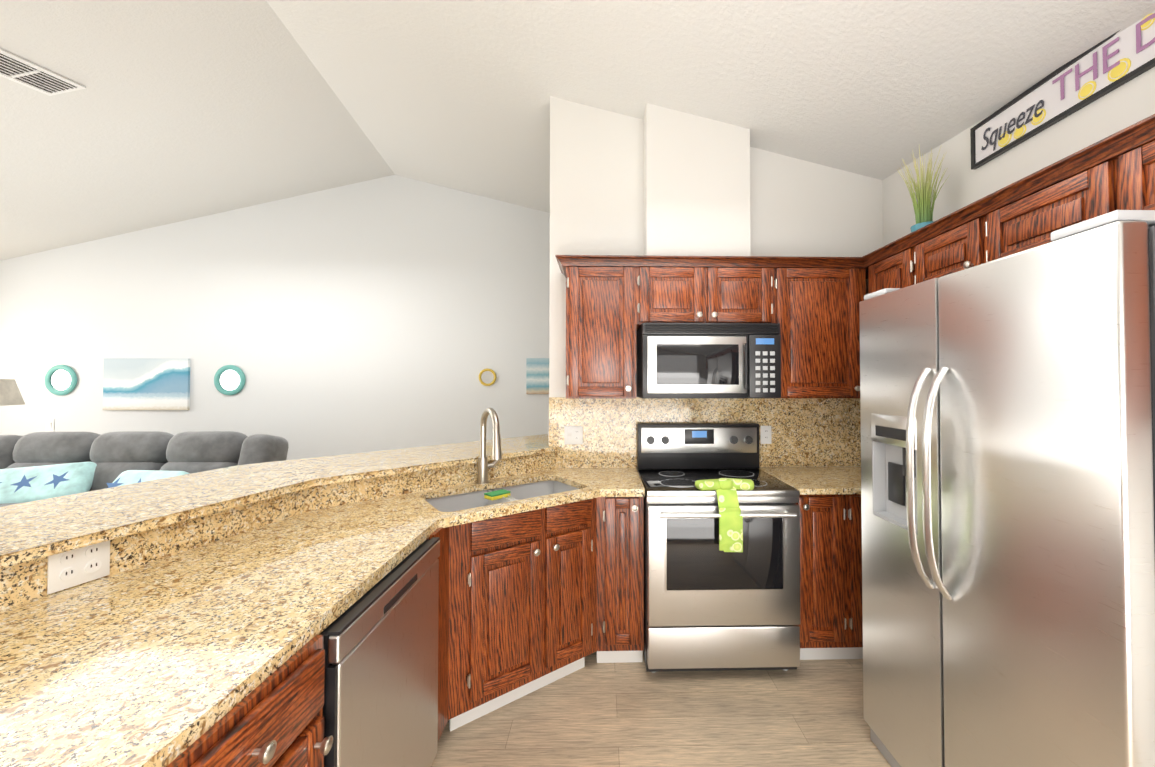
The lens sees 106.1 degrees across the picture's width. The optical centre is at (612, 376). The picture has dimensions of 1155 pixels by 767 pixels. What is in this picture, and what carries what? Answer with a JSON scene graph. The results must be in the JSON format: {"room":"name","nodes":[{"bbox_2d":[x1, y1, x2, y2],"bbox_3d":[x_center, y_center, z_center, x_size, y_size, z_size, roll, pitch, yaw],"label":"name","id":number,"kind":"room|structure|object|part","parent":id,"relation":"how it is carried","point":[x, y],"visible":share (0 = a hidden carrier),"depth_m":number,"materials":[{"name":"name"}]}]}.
{"room":"kitchen","nodes":[
{"label":"kitchen","id":0,"kind":"room"},
{"bbox_2d":[0,0,394,260],"bbox_3d":[-4.620,-1.345,1.920,6.959,2.602,6.940,0,-1,-1],"label":"ceiling","id":1,"kind":"structure","parent":0,"point":[174,111],"depth_m":3.40,"materials":[{"name":"white paint"}]},
{"bbox_2d":[0,48,85,95],"bbox_3d":[-3.544,-1.831,2.606,0.253,0.140,0.454,0,-1,-1],"label":"ceiling vent","id":2,"kind":"object","parent":1,"relation":"in","point":[21,71],"visible":0.96,"depth_m":2.64,"materials":[{"name":"white plastic"}]},
{"bbox_2d":[0,175,549,459],"bbox_3d":[-3.181,-0.488,5.351,10.000,4.064,0.120,0,-1,-1],"label":"wall","id":3,"kind":"structure","parent":0,"point":[391,312],"depth_m":5.28,"materials":[{"name":"white paint"}]},
{"bbox_2d":[45,419,53,431],"bbox_3d":[-6.729,0.581,5.179,0.094,0.155,0.014,0,-1,-1],"label":"light switch","id":4,"kind":"object","parent":3,"relation":"attached to","point":[49,425],"visible":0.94,"depth_m":5.18,"materials":[{"name":"white plastic"}]},
{"bbox_2d":[45,365,76,394],"bbox_3d":[-6.599,0.041,5.184,0.367,0.367,0.032,0,-1,-1],"label":"mirror","id":5,"kind":"object","parent":3,"relation":"attached to","point":[60,379],"visible":0.96,"depth_m":5.18,"materials":[{"name":"teal mirror"}]},
{"bbox_2d":[103,358,189,409],"bbox_3d":[-5.594,0.092,5.206,0.990,0.620,0.030,0,-1,-1],"label":"framed picture","id":6,"kind":"object","parent":3,"relation":"attached to","point":[146,383],"visible":1,"depth_m":5.19,"materials":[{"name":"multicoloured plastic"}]},
{"bbox_2d":[214,365,245,394],"bbox_3d":[-4.619,0.042,5.231,0.367,0.367,0.032,0,-1,-1],"label":"mirror","id":7,"kind":"object","parent":3,"relation":"attached to","point":[229,380],"visible":1,"depth_m":5.23,"materials":[{"name":"teal mirror"}]},
{"bbox_2d":[479,368,495,385],"bbox_3d":[-1.527,0.007,5.306,0.214,0.215,0.032,0,-1,-1],"label":"mirror","id":8,"kind":"object","parent":3,"relation":"attached to","point":[487,376],"visible":1,"depth_m":5.31,"materials":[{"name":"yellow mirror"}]},
{"bbox_2d":[526,358,548,393],"bbox_3d":[-0.865,-0.006,5.321,0.370,0.440,0.030,0,-1,-1],"label":"framed picture","id":9,"kind":"object","parent":3,"relation":"attached to","point":[537,375],"visible":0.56,"depth_m":5.30},
{"bbox_2d":[431,651,890,766],"bbox_3d":[-3.100,1.514,1.907,10.000,0.060,6.940,0,-1,-1],"label":"floor","id":10,"kind":"structure","parent":0,"point":[592,712],"depth_m":1.85,"materials":[{"name":"brown wood"}]},
{"bbox_2d":[0,431,288,506],"bbox_3d":[-4.415,1.012,3.800,2.560,1.011,0.970,0,-1,-1],"label":"sofa","id":11,"kind":"object","parent":10,"relation":"on","point":[35,466],"visible":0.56,"depth_m":3.88,"materials":[{"name":"grey fabric"}]},
{"bbox_2d":[0,466,644,766],"bbox_3d":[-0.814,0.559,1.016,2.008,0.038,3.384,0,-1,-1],"label":"kitchen counter","id":12,"kind":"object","parent":10,"relation":"on","point":[181,636],"depth_m":1.24,"materials":[{"name":"beige stone"}]},
{"bbox_2d":[47,540,109,593],"bbox_3d":[-1.393,0.486,1.134,0.031,0.115,0.112,0,-1,-1],"label":"outlet","id":13,"kind":"object","parent":12,"relation":"attached to","point":[72,565],"depth_m":1.12,"materials":[{"name":"white plastic"}]},
{"bbox_2d":[472,408,507,481],"bbox_3d":[-0.554,0.388,2.188,0.339,0.455,0.439,0,-1,-1],"label":"faucet","id":14,"kind":"object","parent":12,"relation":"on","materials":[{"name":"silver metal"}]},
{"bbox_2d":[319,537,439,766],"bbox_3d":[-0.914,1.027,1.265,0.590,0.892,0.613,0,-1,-1],"label":"dishwasher","id":15,"kind":"object","parent":10,"relation":"on","point":[380,648],"visible":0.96,"depth_m":1.21,"materials":[{"name":"silver metal"}]},
{"bbox_2d":[637,423,799,672],"bbox_3d":[0.540,0.890,2.380,0.752,1.205,0.702,0,-1,-1],"label":"stove","id":16,"kind":"object","parent":10,"relation":"on","point":[721,550],"visible":0.98,"depth_m":2.11,"materials":[{"name":"silver metal"}]},
{"bbox_2d":[695,478,753,551],"bbox_3d":[0.559,0.665,2.116,0.292,0.325,0.165,0,-1,-1],"label":"towel","id":17,"kind":"object","parent":16,"relation":"hanging from","point":[724,507],"depth_m":2.10,"materials":[{"name":"green fabric"}]},
{"bbox_2d":[796,494,862,659],"bbox_3d":[1.343,1.047,2.486,0.843,0.894,0.550,0,-1,-1],"label":"base cabinet","id":18,"kind":"object","parent":10,"relation":"on","point":[831,617],"depth_m":2.21,"materials":[{"name":"brown wood"}]},
{"bbox_2d":[759,466,860,493],"bbox_3d":[1.344,0.584,2.472,0.844,0.030,0.575,0,-1,-1],"label":"countertop","id":19,"kind":"structure","parent":18,"relation":"on","point":[807,479],"depth_m":2.42,"materials":[{"name":"beige stone"}]},
{"bbox_2d":[859,210,1154,766],"bbox_3d":[1.373,0.564,1.350,0.804,1.821,0.910,0,-1,-1],"label":"fridge","id":20,"kind":"object","parent":10,"relation":"on","point":[1007,408],"visible":1,"depth_m":1.13,"materials":[{"name":"silver metal"}]},
{"bbox_3d":[-6.053,1.247,4.091,0.560,0.550,0.560,0,-1,-1],"label":"side table","id":21,"kind":"object","parent":10,"relation":"on","visible":0},
{"bbox_2d":[0,379,24,405],"bbox_3d":[-6.053,0.497,4.104,0.430,0.949,0.430,0,-1,-26],"label":"lamp","id":22,"kind":"object","parent":21,"relation":"on","point":[10,393],"visible":1,"depth_m":4.25,"materials":[{"name":"beige fabric"}]},
{"bbox_2d":[643,103,750,255],"bbox_3d":[0.516,-1.157,2.695,0.625,1.060,0.190,0,-1,-1],"label":"chase","id":23,"kind":"structure","parent":0,"point":[696,183],"depth_m":2.60,"materials":[{"name":"white paint"}]},
{"bbox_2d":[640,255,779,325],"bbox_3d":[0.525,-0.482,2.611,0.784,0.376,0.330,0,-1,-1],"label":"upper cabinet","id":24,"kind":"object","parent":23,"relation":"attached to","point":[673,289],"depth_m":2.45,"materials":[{"name":"brown wood"}]},
{"bbox_2d":[637,323,780,397],"bbox_3d":[0.537,-0.084,2.534,0.754,0.411,0.428,0,-1,-1],"label":"microwave","id":25,"kind":"object","parent":24,"relation":"attached to","point":[708,360],"visible":1,"depth_m":2.34,"materials":[{"name":"silver metal"}]},
{"bbox_2d":[266,0,1154,212],"bbox_3d":[-0.361,-1.792,2.030,4.522,1.704,6.940,0,-1,-1],"label":"ceiling","id":26,"kind":"structure","parent":0,"point":[454,94],"depth_m":2.28,"materials":[{"name":"white paint"}]},
{"bbox_2d":[549,96,882,470],"bbox_3d":[0.680,-0.169,2.837,2.160,3.339,0.120,0,-1,-1],"label":"wall","id":27,"kind":"structure","parent":0,"point":[800,208],"depth_m":2.78,"materials":[{"name":"white paint"}]},
{"bbox_2d":[564,255,639,401],"bbox_3d":[-0.065,-0.272,2.594,0.398,0.796,0.330,0,-1,-1],"label":"upper cabinet","id":28,"kind":"object","parent":27,"relation":"attached to","point":[603,291],"depth_m":2.43,"materials":[{"name":"brown wood"}]},
{"bbox_3d":[0.757,-0.670,1.135,2.080,0.051,3.296,0,-1,-1],"label":"crown moulding","id":29,"kind":"part","parent":28,"relation":"part of","materials":[{"name":"brown wood"}]},
{"bbox_2d":[548,398,860,469],"bbox_3d":[0.680,0.352,2.757,2.157,0.442,0.018,0,-1,-1],"label":"backsplash","id":30,"kind":"structure","parent":27,"relation":"attached to","point":[580,433],"depth_m":2.75,"materials":[{"name":"beige stone"}]},
{"bbox_2d":[564,426,582,443],"bbox_3d":[-0.243,0.368,2.717,0.115,0.115,0.014,0,-1,-1],"label":"outlet","id":31,"kind":"object","parent":30,"relation":"attached to","point":[572,434],"depth_m":2.72,"materials":[{"name":"white plastic"}]},
{"bbox_2d":[760,426,771,443],"bbox_3d":[0.977,0.369,2.748,0.070,0.115,0.010,0,-1,-1],"label":"outlet","id":32,"kind":"object","parent":30,"relation":"attached to","point":[765,431],"depth_m":2.75,"materials":[{"name":"white plastic"}]},
{"bbox_2d":[760,256,863,401],"bbox_3d":[1.185,-0.271,2.624,0.536,0.796,0.330,0,-1,-1],"label":"upper cabinet","id":33,"kind":"object","parent":27,"relation":"attached to","point":[820,297],"depth_m":2.46,"materials":[{"name":"brown wood"}]},
{"bbox_2d":[882,67,1154,245],"bbox_3d":[1.839,-0.023,2.052,0.120,3.019,6.940,0,-1,-1],"label":"wall","id":34,"kind":"structure","parent":0,"point":[1128,104],"depth_m":1.96,"materials":[{"name":"white paint"}]},
{"bbox_2d":[864,234,911,294],"bbox_3d":[1.606,-0.278,2.268,0.328,0.796,0.365,0,-1,-1],"label":"upper cabinet","id":35,"kind":"object","parent":34,"relation":"attached to","point":[890,266],"depth_m":2.24,"materials":[{"name":"brown wood"}]},
{"bbox_2d":[912,210,959,284],"bbox_3d":[1.616,-0.537,1.861,0.328,0.291,0.458,0,-1,-1],"label":"upper cabinet","id":36,"kind":"object","parent":34,"relation":"attached to","point":[936,246],"depth_m":1.93,"materials":[{"name":"brown wood"}]},
{"bbox_2d":[897,147,948,232],"bbox_3d":[1.621,-0.921,2.238,0.224,0.488,0.204,0,-1,-1],"label":"grass plant","id":37,"kind":"object","parent":36,"relation":"on","point":[923,207],"visible":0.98,"depth_m":2.22,"materials":[{"name":"green plant"}]},
{"bbox_2d":[960,114,1154,270],"bbox_3d":[1.629,-0.547,1.307,0.328,0.291,0.943,0,-1,-1],"label":"upper cabinet","id":38,"kind":"object","parent":34,"relation":"attached to","point":[1117,171],"depth_m":1.40,"materials":[{"name":"brown wood"}]},
{"bbox_2d":[970,11,1154,169],"bbox_3d":[1.778,-1.122,1.544,0.022,0.200,1.150,0,-1,-1],"label":"sign","id":39,"kind":"object","parent":34,"relation":"attached to","point":[1109,64],"visible":1,"depth_m":1.68,"materials":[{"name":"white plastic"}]}
]}

